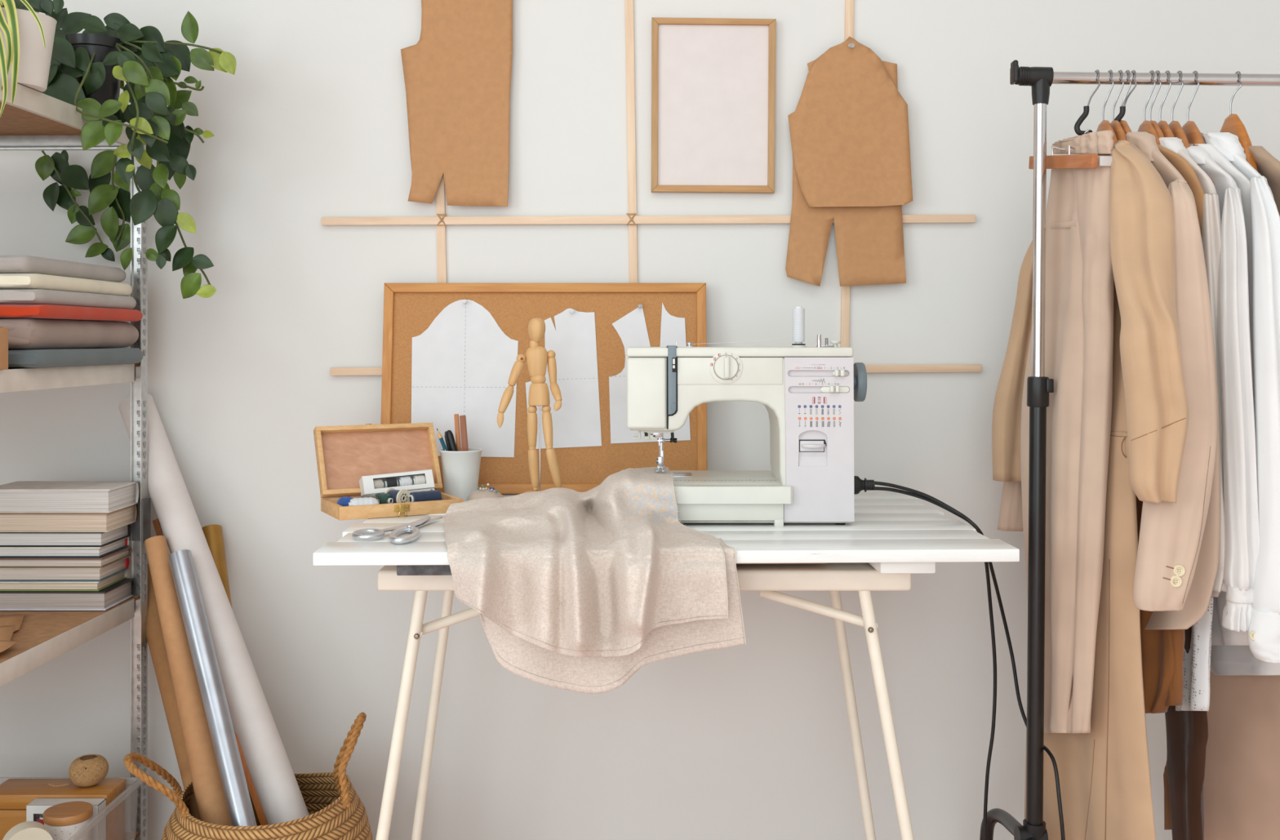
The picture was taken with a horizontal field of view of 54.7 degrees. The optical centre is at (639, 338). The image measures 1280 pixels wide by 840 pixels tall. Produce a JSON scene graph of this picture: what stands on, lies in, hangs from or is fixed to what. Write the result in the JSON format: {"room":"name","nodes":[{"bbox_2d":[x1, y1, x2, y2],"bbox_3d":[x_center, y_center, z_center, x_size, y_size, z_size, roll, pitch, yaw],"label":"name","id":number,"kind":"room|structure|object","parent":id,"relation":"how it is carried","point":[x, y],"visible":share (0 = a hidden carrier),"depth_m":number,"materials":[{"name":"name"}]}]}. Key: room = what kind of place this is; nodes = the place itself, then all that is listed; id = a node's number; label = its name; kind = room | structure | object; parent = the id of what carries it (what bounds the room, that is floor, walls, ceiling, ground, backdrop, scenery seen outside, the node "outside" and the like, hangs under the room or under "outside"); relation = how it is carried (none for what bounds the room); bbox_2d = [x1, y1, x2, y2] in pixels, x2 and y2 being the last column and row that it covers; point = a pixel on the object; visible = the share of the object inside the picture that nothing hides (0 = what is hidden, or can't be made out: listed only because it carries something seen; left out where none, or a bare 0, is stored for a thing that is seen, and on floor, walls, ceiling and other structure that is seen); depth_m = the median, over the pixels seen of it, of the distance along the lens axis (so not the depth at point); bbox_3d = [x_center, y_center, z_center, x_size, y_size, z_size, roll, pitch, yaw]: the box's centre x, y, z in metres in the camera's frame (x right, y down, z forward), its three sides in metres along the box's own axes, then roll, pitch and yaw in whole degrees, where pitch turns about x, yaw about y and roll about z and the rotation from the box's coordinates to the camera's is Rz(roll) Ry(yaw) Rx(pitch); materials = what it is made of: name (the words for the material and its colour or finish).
{"room":"design studio","nodes":[
{"label":"design studio","id":0,"kind":"room"},
{"bbox_2d":[0,0,1279,839],"bbox_3d":[0.000,-0.270,2.680,5.200,2.700,0.120,0,0,0],"label":"wall","id":1,"kind":"structure","parent":0,"point":[752,740],"depth_m":2.62,"materials":[{"name":"paint"}]},
{"bbox_2d":[400,0,512,206],"bbox_3d":[-0.384,-0.534,2.595,0.237,0.514,0.015,0,0,0],"label":"paper pattern","id":2,"kind":"object","parent":1,"relation":"attached to","point":[457,75],"visible":1,"depth_m":2.60,"materials":[{"name":"paper"}]},
{"bbox_2d":[321,0,981,375],"bbox_3d":[0.024,-0.341,2.610,1.390,1.024,0.021,0,0,0],"label":"lattice","id":3,"kind":"object","parent":1,"relation":"attached to","point":[441,220],"visible":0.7,"depth_m":2.60,"materials":[{"name":"brown wood"}]},
{"bbox_2d":[785,41,906,286],"bbox_3d":[0.431,-0.370,2.592,0.252,0.521,0.016,0,0,0],"label":"paper pattern","id":4,"kind":"object","parent":3,"relation":"attached to","point":[869,240],"visible":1,"depth_m":2.60,"materials":[{"name":"paper"}]},
{"bbox_2d":[787,35,912,207],"bbox_3d":[0.439,-0.454,2.586,0.258,0.358,0.018,0,0,2],"label":"paper pattern","id":5,"kind":"object","parent":4,"relation":"attached to","point":[849,122],"visible":1,"depth_m":2.59,"materials":[{"name":"paper"}]},
{"bbox_2d":[848,43,854,48],"bbox_3d":[0.440,-0.611,2.583,0.010,0.012,0.021,0,0,-14],"label":"pin","id":6,"kind":"object","parent":5,"relation":"attached to","point":[850,45],"visible":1,"depth_m":2.57,"materials":[{"name":"metal"}]},
{"bbox_2d":[651,17,776,193],"bbox_3d":[0.155,-0.492,2.609,0.262,0.368,0.018,0,0,0],"label":"picture frame","id":7,"kind":"object","parent":1,"relation":"attached to","point":[713,79],"visible":1,"depth_m":2.61,"materials":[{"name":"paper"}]},
{"bbox_3d":[0.000,1.130,0.200,5.200,0.100,5.200,0,0,0],"label":"floor","id":8,"kind":"structure","parent":0,"visible":0},
{"bbox_2d":[0,76,151,839],"bbox_3d":[-1.470,0.250,2.183,0.964,1.660,0.680,0,0,0],"label":"shelf unit","id":9,"kind":"object","parent":8,"relation":"on","point":[35,120],"visible":0.8,"depth_m":2.45,"materials":[{"name":"metal"}]},
{"bbox_2d":[0,326,8,369],"bbox_3d":[-1.087,0.015,1.935,0.160,0.068,0.075,0,0,0],"label":"cardboard box","id":10,"kind":"object","parent":9,"relation":"on","point":[3,331],"visible":1,"depth_m":1.96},
{"bbox_2d":[0,613,24,631],"bbox_3d":[-1.146,0.514,2.207,0.094,0.003,0.211,0,0,-29],"label":"paper scrap","id":11,"kind":"object","parent":9,"relation":"on","point":[16,620],"visible":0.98,"depth_m":2.25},
{"bbox_2d":[0,625,14,640],"bbox_3d":[-1.104,0.509,2.109,0.074,0.002,0.171,0,0,-29],"label":"paper scrap","id":12,"kind":"object","parent":11,"relation":"on","point":[6,632],"visible":0.93,"depth_m":2.15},
{"bbox_2d":[0,640,17,652],"bbox_3d":[-1.065,0.505,2.036,0.073,0.003,0.139,0,0,-29],"label":"paper scrap","id":13,"kind":"object","parent":12,"relation":"on","point":[4,645],"visible":1,"depth_m":2.04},
{"bbox_2d":[0,0,57,116],"bbox_3d":[-1.041,-0.471,2.049,0.133,0.250,0.217,0,0,-16],"label":"spider plant","id":14,"kind":"object","parent":9,"relation":"on","point":[27,36],"visible":0.99,"depth_m":2.02,"materials":[{"name":"green plant"}]},
{"bbox_2d":[0,778,125,839],"bbox_3d":[-1.125,0.924,2.387,0.234,0.123,0.090,0,0,0],"label":"wooden chest","id":15,"kind":"object","parent":9,"relation":"on","point":[15,794],"visible":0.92,"depth_m":2.36,"materials":[{"name":"orange wood"}]},
{"bbox_2d":[48,754,108,786],"bbox_3d":[-1.081,0.835,2.392,0.100,0.053,0.071,0,0,0],"label":"twine ball","id":16,"kind":"object","parent":15,"relation":"on","point":[89,770],"visible":1,"depth_m":2.37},
{"bbox_2d":[0,577,134,610],"bbox_3d":[-1.145,0.497,2.413,0.263,0.036,0.136,0,0,0],"label":"book","id":17,"kind":"object","parent":9,"relation":"on","point":[104,599],"visible":0.76,"depth_m":2.35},
{"bbox_2d":[0,569,127,591],"bbox_3d":[-1.144,0.470,2.415,0.233,0.018,0.133,0,0,0],"label":"book","id":18,"kind":"object","parent":17,"relation":"on","point":[4,585],"visible":0.6,"depth_m":2.35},
{"bbox_2d":[0,556,129,581],"bbox_3d":[-1.157,0.448,2.415,0.268,0.026,0.133,0,0,0],"label":"book","id":19,"kind":"object","parent":18,"relation":"on","point":[6,574],"visible":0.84,"depth_m":2.35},
{"bbox_2d":[0,546,132,568],"bbox_3d":[-1.136,0.425,2.412,0.234,0.018,0.138,0,0,0],"label":"book","id":20,"kind":"object","parent":19,"relation":"on","point":[5,562],"visible":0.66,"depth_m":2.35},
{"bbox_2d":[0,537,128,557],"bbox_3d":[-1.156,0.406,2.414,0.262,0.020,0.133,0,0,0],"label":"book","id":21,"kind":"object","parent":20,"relation":"on","point":[5,552],"visible":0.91,"depth_m":2.35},
{"bbox_2d":[0,524,131,546],"bbox_3d":[-1.148,0.381,2.414,0.255,0.029,0.133,0,0,0],"label":"book","id":22,"kind":"object","parent":21,"relation":"on","point":[6,539],"visible":0.65,"depth_m":2.35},
{"bbox_2d":[0,504,137,532],"bbox_3d":[-1.125,0.348,2.411,0.234,0.036,0.138,0,0,0],"label":"book","id":23,"kind":"object","parent":22,"relation":"on","point":[9,522],"visible":0.77,"depth_m":2.35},
{"bbox_2d":[0,480,138,512],"bbox_3d":[-1.126,0.307,2.412,0.243,0.045,0.138,0,0,0],"label":"book","id":24,"kind":"object","parent":23,"relation":"on","point":[19,496],"visible":1,"depth_m":2.35,"materials":[{"name":"paper"}]},
{"bbox_2d":[8,347,142,368],"bbox_3d":[-1.150,0.033,2.246,0.337,0.032,0.433,0,0,0],"label":"folded fabric","id":25,"kind":"object","parent":9,"relation":"on","point":[46,357],"visible":0.88,"depth_m":2.15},
{"bbox_2d":[0,318,138,349],"bbox_3d":[-1.161,-0.009,2.245,0.335,0.053,0.434,0,0,0],"label":"folded fabric","id":26,"kind":"object","parent":25,"relation":"on","point":[23,333],"visible":0.98,"depth_m":2.16,"materials":[{"name":"fabric"}]},
{"bbox_2d":[0,303,142,321],"bbox_3d":[-1.154,-0.047,2.252,0.337,0.025,0.421,0,0,0],"label":"folded fabric","id":27,"kind":"object","parent":26,"relation":"on","point":[11,310],"visible":0.85,"depth_m":2.14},
{"bbox_2d":[0,288,136,309],"bbox_3d":[-1.164,-0.072,2.254,0.338,0.027,0.416,0,0,0],"label":"folded fabric","id":28,"kind":"object","parent":27,"relation":"on","point":[17,296],"visible":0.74,"depth_m":2.14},
{"bbox_2d":[0,273,132,296],"bbox_3d":[-1.174,-0.097,2.258,0.337,0.027,0.409,0,0,0],"label":"folded fabric","id":29,"kind":"object","parent":28,"relation":"on","point":[7,281],"visible":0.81,"depth_m":2.16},
{"bbox_2d":[0,255,125,282],"bbox_3d":[-1.190,-0.126,2.260,0.338,0.032,0.404,0,0,0],"label":"folded fabric","id":30,"kind":"object","parent":29,"relation":"on","point":[8,264],"visible":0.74,"depth_m":2.18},
{"bbox_2d":[26,0,235,298],"bbox_3d":[-1.048,-0.363,2.397,0.498,0.573,0.286,0,0,31],"label":"trailing plant","id":31,"kind":"object","parent":9,"relation":"on","point":[88,71],"visible":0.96,"depth_m":2.37,"materials":[{"name":"green plant"}]},
{"bbox_3d":[-1.176,0.931,2.215,0.380,0.122,0.482,0,0,0],"label":"plastic bin","id":32,"kind":"object","parent":9,"relation":"on","visible":0},
{"bbox_2d":[26,798,106,839],"bbox_3d":[-1.075,0.927,2.320,0.134,0.118,0.035,0,0,0],"label":"case","id":33,"kind":"object","parent":32,"relation":"in","point":[36,808],"visible":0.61,"depth_m":2.31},
{"bbox_2d":[36,814,44,825],"bbox_3d":[-1.116,0.938,2.316,0.025,0.088,0.025,0,0,0],"label":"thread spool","id":34,"kind":"object","parent":33,"relation":"in","point":[40,819],"visible":0.14,"depth_m":2.31,"materials":[{"name":"fabric"}]},
{"bbox_2d":[43,801,93,839],"bbox_3d":[-1.040,0.921,2.250,0.082,0.130,0.082,0,0,0],"label":"canister","id":35,"kind":"object","parent":32,"relation":"in","point":[69,820],"visible":1,"depth_m":2.23,"materials":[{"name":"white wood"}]},
{"bbox_3d":[-1.098,0.956,2.190,0.110,0.058,0.100,0,0,0],"label":"box","id":36,"kind":"object","parent":32,"relation":"in","visible":0},
{"bbox_2d":[2,821,53,839],"bbox_3d":[-1.068,0.887,2.155,0.080,0.080,0.036,0,0,-34],"label":"paper roll","id":37,"kind":"object","parent":36,"relation":"on","point":[27,830],"visible":1,"depth_m":2.15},
{"bbox_2d":[124,712,372,839],"bbox_3d":[-0.700,0.880,2.270,0.414,0.400,0.365,0,0,0],"label":"woven basket","id":38,"kind":"object","parent":8,"relation":"on","point":[336,811],"visible":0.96,"depth_m":2.19,"materials":[{"name":"wicker"}]},
{"bbox_2d":[152,518,163,535],"bbox_3d":[-0.901,0.543,2.435,0.213,0.360,0.010,0,0,40],"label":"wooden stick","id":39,"kind":"object","parent":38,"relation":"in","point":[156,522],"visible":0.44,"depth_m":2.49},
{"bbox_2d":[146,564,199,819],"bbox_3d":[-0.904,0.718,2.427,0.056,0.504,0.432,0,0,-40],"label":"paper roll","id":40,"kind":"object","parent":38,"relation":"in","point":[154,635],"visible":0.27,"depth_m":2.42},
{"bbox_2d":[144,535,232,826],"bbox_3d":[-0.851,0.673,2.327,0.344,0.574,0.058,0,0,43],"label":"paper roll","id":41,"kind":"object","parent":38,"relation":"in","point":[210,797],"visible":0.8,"depth_m":2.31,"materials":[{"name":"paper"}]},
{"bbox_2d":[168,549,257,826],"bbox_3d":[-0.785,0.673,2.288,0.043,0.530,0.358,0,0,-43],"label":"roll","id":42,"kind":"object","parent":38,"relation":"in","point":[185,580],"visible":0.94,"depth_m":2.28,"materials":[{"name":"silver metal"}]},
{"bbox_2d":[118,394,309,824],"bbox_3d":[-0.834,0.547,2.424,0.599,0.866,0.073,0,0,36],"label":"paper roll","id":43,"kind":"object","parent":38,"relation":"in","point":[280,797],"visible":0.68,"depth_m":2.38,"materials":[{"name":"paper"}]},
{"bbox_2d":[201,524,258,826],"bbox_3d":[-0.808,0.675,2.431,0.045,0.579,0.394,0,0,-30],"label":"roll","id":44,"kind":"object","parent":38,"relation":"in","point":[213,534],"visible":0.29,"depth_m":2.54,"materials":[{"name":"paper"}]},
{"bbox_2d":[235,733,267,825],"bbox_3d":[-0.723,0.827,2.308,0.104,0.173,0.013,0,0,31],"label":"paper roll","id":45,"kind":"object","parent":38,"relation":"in","point":[261,817],"visible":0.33,"depth_m":2.30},
{"bbox_2d":[312,492,1019,839],"bbox_3d":[0.036,0.700,2.216,1.086,0.760,0.730,0,0,0],"label":"work table","id":46,"kind":"object","parent":8,"relation":"on","point":[892,536],"visible":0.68,"depth_m":1.96,"materials":[{"name":"white wood"}]},
{"bbox_2d":[313,422,463,520],"bbox_3d":[-0.471,0.242,2.314,0.230,0.157,0.203,0,0,-28],"label":"box","id":47,"kind":"object","parent":46,"relation":"on","point":[344,454],"visible":0.83,"depth_m":2.36,"materials":[{"name":"brown wood"}]},
{"bbox_2d":[337,496,353,506],"bbox_3d":[-0.529,0.297,2.228,0.036,0.026,0.026,0,0,30],"label":"thread spool","id":48,"kind":"object","parent":47,"relation":"on","point":[343,501],"visible":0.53,"depth_m":2.22,"materials":[{"name":"fabric"}]},
{"bbox_2d":[347,497,377,506],"bbox_3d":[-0.496,0.297,2.217,0.052,0.026,0.026,0,0,-24],"label":"thread spool","id":49,"kind":"object","parent":47,"relation":"in","point":[366,500],"visible":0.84,"depth_m":2.21,"materials":[{"name":"fabric"}]},
{"bbox_2d":[359,494,379,504],"bbox_3d":[-0.495,0.297,2.254,0.040,0.026,0.026,0,0,17],"label":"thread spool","id":50,"kind":"object","parent":47,"relation":"in","point":[363,495],"visible":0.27,"depth_m":2.25,"materials":[{"name":"fabric"}]},
{"bbox_2d":[374,493,393,503],"bbox_3d":[-0.472,0.297,2.271,0.040,0.027,0.027,0,0,28],"label":"thread spool","id":51,"kind":"object","parent":47,"relation":"in","point":[384,498],"visible":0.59,"depth_m":2.26,"materials":[{"name":"fabric"}]},
{"bbox_2d":[320,492,463,520],"bbox_3d":[-0.459,0.308,2.292,0.230,0.024,0.136,0,0,-28],"label":"tray","id":52,"kind":"object","parent":47,"relation":"attached to","point":[329,505],"depth_m":2.23,"materials":[{"name":"brown wood"}]},
{"bbox_2d":[359,469,435,495],"bbox_3d":[-0.458,0.275,2.335,0.136,0.052,0.048,0,0,-25],"label":"carton","id":53,"kind":"object","parent":47,"relation":"in","point":[366,482],"visible":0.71,"depth_m":2.33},
{"bbox_2d":[373,479,383,488],"bbox_3d":[-0.494,0.276,2.322,0.025,0.026,0.025,0,0,-25],"label":"thread spool","id":54,"kind":"object","parent":53,"relation":"in","point":[378,483],"visible":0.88,"depth_m":2.31,"materials":[{"name":"fabric"}]},
{"bbox_2d":[383,477,398,488],"bbox_3d":[-0.470,0.274,2.333,0.025,0.026,0.025,0,0,-25],"label":"thread spool","id":55,"kind":"object","parent":53,"relation":"in","point":[388,482],"visible":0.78,"depth_m":2.32,"materials":[{"name":"fabric"}]},
{"bbox_2d":[397,475,412,486],"bbox_3d":[-0.445,0.273,2.345,0.025,0.026,0.025,0,0,-25],"label":"thread spool","id":56,"kind":"object","parent":53,"relation":"in","point":[405,480],"visible":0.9,"depth_m":2.33,"materials":[{"name":"fabric"}]},
{"bbox_2d":[412,474,426,484],"bbox_3d":[-0.420,0.272,2.356,0.025,0.026,0.025,0,0,-25],"label":"thread spool","id":57,"kind":"object","parent":53,"relation":"in","point":[416,479],"visible":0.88,"depth_m":2.35,"materials":[{"name":"fabric"}]},
{"bbox_2d":[384,488,409,502],"bbox_3d":[-0.448,0.293,2.282,0.037,0.033,0.033,0,0,34],"label":"thread spool","id":58,"kind":"object","parent":47,"relation":"in","point":[402,495],"visible":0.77,"depth_m":2.27,"materials":[{"name":"beige plastic"}]},
{"bbox_2d":[408,489,442,502],"bbox_3d":[-0.399,0.296,2.298,0.062,0.027,0.028,0,0,-39],"label":"thread spool","id":59,"kind":"object","parent":47,"relation":"in","point":[436,495],"visible":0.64,"depth_m":2.29,"materials":[{"name":"fabric"}]},
{"bbox_2d":[351,515,442,543],"bbox_3d":[-0.406,0.313,2.054,0.112,0.013,0.272,0,0,0],"label":"scissors","id":60,"kind":"object","parent":46,"relation":"on","point":[412,526],"visible":1,"depth_m":2.00,"materials":[{"name":"metal"}]},
{"bbox_2d":[439,447,482,502],"bbox_3d":[-0.353,0.269,2.440,0.086,0.102,0.086,0,0,0],"label":"ceramic cup","id":61,"kind":"object","parent":46,"relation":"on","point":[460,469],"visible":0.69,"depth_m":2.41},
{"bbox_2d":[436,428,447,450],"bbox_3d":[-0.373,0.239,2.437,0.054,0.127,0.008,0,0,0],"label":"pencil","id":62,"kind":"object","parent":61,"relation":"in","point":[440,437],"visible":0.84,"depth_m":2.43,"materials":[{"name":"blue wood"}]},
{"bbox_2d":[443,431,450,451],"bbox_3d":[-0.372,0.242,2.452,0.034,0.118,0.008,0,0,0],"label":"pen","id":63,"kind":"object","parent":61,"relation":"in","point":[445,438],"visible":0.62,"depth_m":2.45,"materials":[{"name":"black plastic"}]},
{"bbox_2d":[444,430,457,451],"bbox_3d":[-0.363,0.238,2.440,0.043,0.118,0.013,0,0,0],"label":"pen","id":64,"kind":"object","parent":61,"relation":"in","point":[449,434],"visible":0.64,"depth_m":2.44,"materials":[{"name":"black plastic"}]},
{"bbox_2d":[453,413,461,451],"bbox_3d":[-0.359,0.227,2.452,0.019,0.155,0.009,0,0,0],"label":"ruler","id":65,"kind":"object","parent":61,"relation":"in","point":[455,415],"visible":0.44,"depth_m":2.45,"materials":[{"name":"brown wood"}]},
{"bbox_2d":[459,415,468,451],"bbox_3d":[-0.344,0.228,2.438,0.023,0.155,0.010,0,0,0],"label":"ruler","id":66,"kind":"object","parent":61,"relation":"in","point":[462,418],"visible":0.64,"depth_m":2.43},
{"bbox_2d":[466,483,503,501],"bbox_3d":[-0.296,0.298,2.370,0.069,0.045,0.069,0,0,22],"label":"pincushion","id":67,"kind":"object","parent":46,"relation":"on","point":[481,492],"visible":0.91,"depth_m":2.35,"materials":[{"name":"fabric"}]},
{"bbox_2d":[497,317,562,493],"bbox_3d":[-0.203,0.140,2.385,0.141,0.360,0.078,0,0,0],"label":"mannequin","id":68,"kind":"object","parent":46,"relation":"on","point":[537,357],"visible":0.89,"depth_m":2.38},
{"bbox_2d":[380,283,706,493],"bbox_3d":[-0.198,0.101,2.563,0.672,0.436,0.068,0,0,0],"label":"board","id":69,"kind":"object","parent":46,"relation":"on","point":[410,309],"visible":0.52,"depth_m":2.57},
{"bbox_2d":[411,299,518,457],"bbox_3d":[-0.364,0.081,2.564,0.221,0.326,0.040,0,0,0],"label":"paper pattern","id":70,"kind":"object","parent":69,"relation":"attached to","point":[462,364],"visible":0.93,"depth_m":2.56,"materials":[{"name":"paper"}]},
{"bbox_2d":[525,307,601,448],"bbox_3d":[-0.158,0.082,2.564,0.159,0.291,0.036,0,0,0],"label":"paper pattern","id":71,"kind":"object","parent":69,"relation":"attached to","point":[577,423],"visible":0.85,"depth_m":2.56,"materials":[{"name":"paper"}]},
{"bbox_2d":[608,302,690,443],"bbox_3d":[0.020,0.070,2.566,0.168,0.292,0.036,0,0,0],"label":"paper pattern","id":72,"kind":"object","parent":69,"relation":"attached to","point":[631,328],"visible":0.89,"depth_m":2.57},
{"bbox_2d":[444,466,746,693],"bbox_3d":[-0.107,0.384,2.027,0.441,0.300,0.622,0,0,-15],"label":"linen cloth","id":73,"kind":"object","parent":46,"relation":"on","point":[570,589],"visible":0.98,"depth_m":1.85,"materials":[{"name":"fabric"}]},
{"bbox_2d":[626,334,866,526],"bbox_3d":[0.181,0.135,2.216,0.432,0.369,0.237,0,0,0],"label":"sewing machine","id":74,"kind":"object","parent":46,"relation":"on","point":[808,395],"visible":0.96,"depth_m":2.12,"materials":[{"name":"white plastic"}]},
{"bbox_2d":[676,503,783,520],"bbox_3d":[0.108,0.294,2.204,0.274,0.031,0.192,0,0,0],"label":"tray","id":75,"kind":"object","parent":74,"relation":"on","point":[686,512],"depth_m":2.11,"materials":[{"name":"white plastic"}]},
{"bbox_2d":[792,306,804,343],"bbox_3d":[0.281,-0.024,2.190,0.022,0.066,0.022,0,0,0],"label":"thread spool","id":76,"kind":"object","parent":74,"relation":"on","point":[798,313],"visible":1,"depth_m":2.18,"materials":[{"name":"fabric"}]},
{"bbox_2d":[795,367,841,419],"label":"print","id":77,"kind":"object","parent":74,"relation":"attached to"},
{"bbox_2d":[812,368,826,403],"bbox_3d":[0.306,0.079,2.113,0.024,0.062,0.001,0,0,0],"label":"print","id":78,"kind":"object","parent":74,"relation":"attached to","point":[817,368],"depth_m":2.11},
{"bbox_2d":[798,404,840,408],"bbox_3d":[0.307,0.116,2.113,0.074,0.005,0.001,0,0,0],"label":"print","id":79,"kind":"object","parent":74,"relation":"attached to","point":[799,406],"depth_m":2.11},
{"bbox_2d":[853,475,1065,839],"bbox_3d":[0.549,0.645,2.175,0.338,0.804,0.198,0,0,0],"label":"power cable","id":80,"kind":"object","parent":74,"relation":"attached to","point":[860,485],"visible":0.92,"depth_m":2.23,"materials":[{"name":"black plastic"}]},
{"bbox_2d":[979,59,1279,839],"bbox_3d":[1.033,0.348,2.160,0.809,1.663,0.528,0,0,0],"label":"clothes rack","id":81,"kind":"object","parent":8,"relation":"on","point":[1040,79],"visible":0.97,"depth_m":2.14,"materials":[{"name":"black metal"}]},
{"bbox_2d":[1028,69,1112,168],"bbox_3d":[0.762,-0.373,2.140,0.075,0.191,0.250,0,0,-7],"label":"hanger","id":82,"kind":"object","parent":81,"relation":"hanging from","point":[1069,161],"visible":0.77,"depth_m":2.12,"materials":[{"name":"wood"}]},
{"bbox_2d":[1020,130,1114,733],"bbox_3d":[0.749,0.179,2.156,0.082,1.069,0.261,0,0,-12],"label":"trousers","id":83,"kind":"object","parent":82,"relation":"hanging from","point":[1080,280],"visible":0.88,"depth_m":2.09,"materials":[{"name":"fabric"}]},
{"bbox_2d":[991,140,1189,839],"bbox_3d":[0.784,0.325,2.158,0.136,1.352,0.538,0,0,-9],"label":"coat","id":84,"kind":"object","parent":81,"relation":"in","point":[1104,772],"visible":0.64,"depth_m":2.03,"materials":[{"name":"fabric"}]},
{"bbox_2d":[1096,69,1118,155],"bbox_3d":[0.811,-0.358,2.156,0.021,0.221,0.156,0,0,0],"label":"wooden hanger","id":85,"kind":"object","parent":81,"relation":"hanging from","point":[1104,125],"visible":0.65,"depth_m":2.14,"materials":[{"name":"wood"}]},
{"bbox_2d":[997,131,1221,629],"bbox_3d":[0.830,0.098,2.198,0.179,0.922,0.544,0,0,-8],"label":"blazer","id":86,"kind":"object","parent":81,"relation":"hanging from","point":[1178,553],"visible":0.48,"depth_m":1.95,"materials":[{"name":"fabric"}]},
{"bbox_2d":[1110,70,1127,140],"bbox_3d":[0.829,-0.358,2.157,0.021,0.221,0.156,0,0,0],"label":"wooden hanger","id":87,"kind":"object","parent":81,"relation":"hanging from","point":[1120,134],"visible":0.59,"depth_m":2.14,"materials":[{"name":"wood"}]},
{"bbox_2d":[1119,70,1132,133],"bbox_3d":[0.842,-0.358,2.158,0.021,0.221,0.156,0,0,0],"label":"wooden hanger","id":88,"kind":"object","parent":81,"relation":"hanging from","point":[1124,124],"visible":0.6,"depth_m":2.14,"materials":[{"name":"wood"}]},
{"bbox_2d":[1114,70,1137,121],"bbox_3d":[0.841,-0.411,2.158,0.041,0.116,0.030,0,0,0],"label":"hanger","id":89,"kind":"object","parent":81,"relation":"hanging from","point":[1122,108],"visible":0.65,"depth_m":2.15,"materials":[{"name":"metal"}]},
{"bbox_2d":[1137,70,1160,145],"bbox_3d":[0.885,-0.358,2.160,0.021,0.221,0.156,0,0,0],"label":"wooden hanger","id":90,"kind":"object","parent":81,"relation":"hanging from","point":[1146,126],"visible":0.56,"depth_m":2.15,"materials":[{"name":"wood"}]},
{"bbox_2d":[1159,137,1226,596],"bbox_3d":[0.947,0.070,2.185,0.110,0.841,0.370,0,0,7],"label":"blouse","id":91,"kind":"object","parent":90,"relation":"hanging from","point":[1211,220],"visible":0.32,"depth_m":2.02,"materials":[{"name":"beige fabric"}]},
{"bbox_2d":[1149,70,1164,137],"bbox_3d":[0.895,-0.358,2.160,0.021,0.221,0.156,0,0,0],"label":"wooden hanger","id":92,"kind":"object","parent":81,"relation":"hanging from","point":[1160,134],"visible":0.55,"depth_m":2.15,"materials":[{"name":"wood"}]},
{"bbox_2d":[1136,496,1185,713],"bbox_3d":[0.892,0.449,2.122,0.049,0.405,0.093,0,0,-23],"label":"garment","id":93,"kind":"object","parent":81,"relation":"hanging from","point":[1162,650],"visible":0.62,"depth_m":2.11,"materials":[{"name":"fabric"}]},
{"bbox_2d":[1157,70,1174,137],"bbox_3d":[0.913,-0.358,2.161,0.021,0.221,0.156,0,0,0],"label":"wooden hanger","id":94,"kind":"object","parent":81,"relation":"hanging from","point":[1163,125],"visible":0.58,"depth_m":2.15,"materials":[{"name":"wood"}]},
{"bbox_2d":[1186,146,1259,645],"bbox_3d":[0.993,0.115,2.163,0.131,0.900,0.419,0,0,0],"label":"blouse","id":95,"kind":"object","parent":94,"relation":"hanging from","point":[1232,610],"visible":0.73,"depth_m":1.98,"materials":[{"name":"white fabric"}]},
{"bbox_2d":[1168,70,1190,148],"bbox_3d":[0.934,-0.358,2.162,0.021,0.221,0.156,0,0,0],"label":"wooden hanger","id":96,"kind":"object","parent":81,"relation":"hanging from","point":[1175,127],"visible":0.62,"depth_m":2.14,"materials":[{"name":"wood"}]},
{"bbox_2d":[1189,143,1279,675],"bbox_3d":[1.025,0.137,2.206,0.160,0.967,0.313,0,0,0],"label":"shirt","id":97,"kind":"object","parent":96,"relation":"hanging from","point":[1224,660],"visible":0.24,"depth_m":2.10,"materials":[{"name":"white fabric"}]},
{"bbox_2d":[1156,144,1204,236],"bbox_3d":[0.909,0.087,2.195,0.097,0.865,0.333,0,0,0],"label":"shirt","id":98,"kind":"object","parent":81,"relation":"hanging from","point":[1180,164],"visible":0.12,"depth_m":2.04,"materials":[{"name":"fabric"}]},
{"bbox_2d":[1163,626,1208,839],"bbox_3d":[0.947,0.302,2.223,0.112,1.285,0.188,0,0,9],"label":"trousers","id":99,"kind":"object","parent":81,"relation":"hanging from","point":[1187,731],"visible":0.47,"depth_m":2.18,"materials":[{"name":"fabric"}]},
{"bbox_2d":[1175,596,1213,711],"bbox_3d":[0.952,0.163,2.209,0.093,0.997,0.251,0,0,-6],"label":"blouse","id":100,"kind":"object","parent":81,"relation":"hanging from","point":[1197,663],"visible":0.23,"depth_m":2.10,"materials":[{"name":"fabric"}]},
{"bbox_2d":[1182,71,1214,185],"bbox_3d":[0.962,-0.358,2.164,0.021,0.221,0.156,0,0,0],"label":"wooden hanger","id":101,"kind":"object","parent":81,"relation":"hanging from","point":[1193,133],"visible":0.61,"depth_m":2.14,"materials":[{"name":"wood"}]},
{"bbox_2d":[1200,132,1279,663],"bbox_3d":[1.049,0.098,2.145,0.180,0.912,0.450,0,0,0],"label":"shirt","id":102,"kind":"object","parent":101,"relation":"hanging from","point":[1264,631],"visible":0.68,"depth_m":1.96,"materials":[{"name":"white fabric"}]},
{"bbox_2d":[1219,71,1257,171],"bbox_3d":[1.039,-0.365,2.168,0.021,0.208,0.156,0,0,0],"label":"wooden hanger","id":103,"kind":"object","parent":81,"relation":"hanging from","point":[1233,124],"visible":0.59,"depth_m":2.13,"materials":[{"name":"wood"}]},
{"bbox_2d":[1203,146,1279,839],"bbox_3d":[1.122,0.330,2.191,0.176,1.340,0.362,0,0,0],"label":"dress","id":104,"kind":"object","parent":103,"relation":"hanging from","point":[1242,783],"visible":0.25,"depth_m":2.23,"materials":[{"name":"beige fabric"}]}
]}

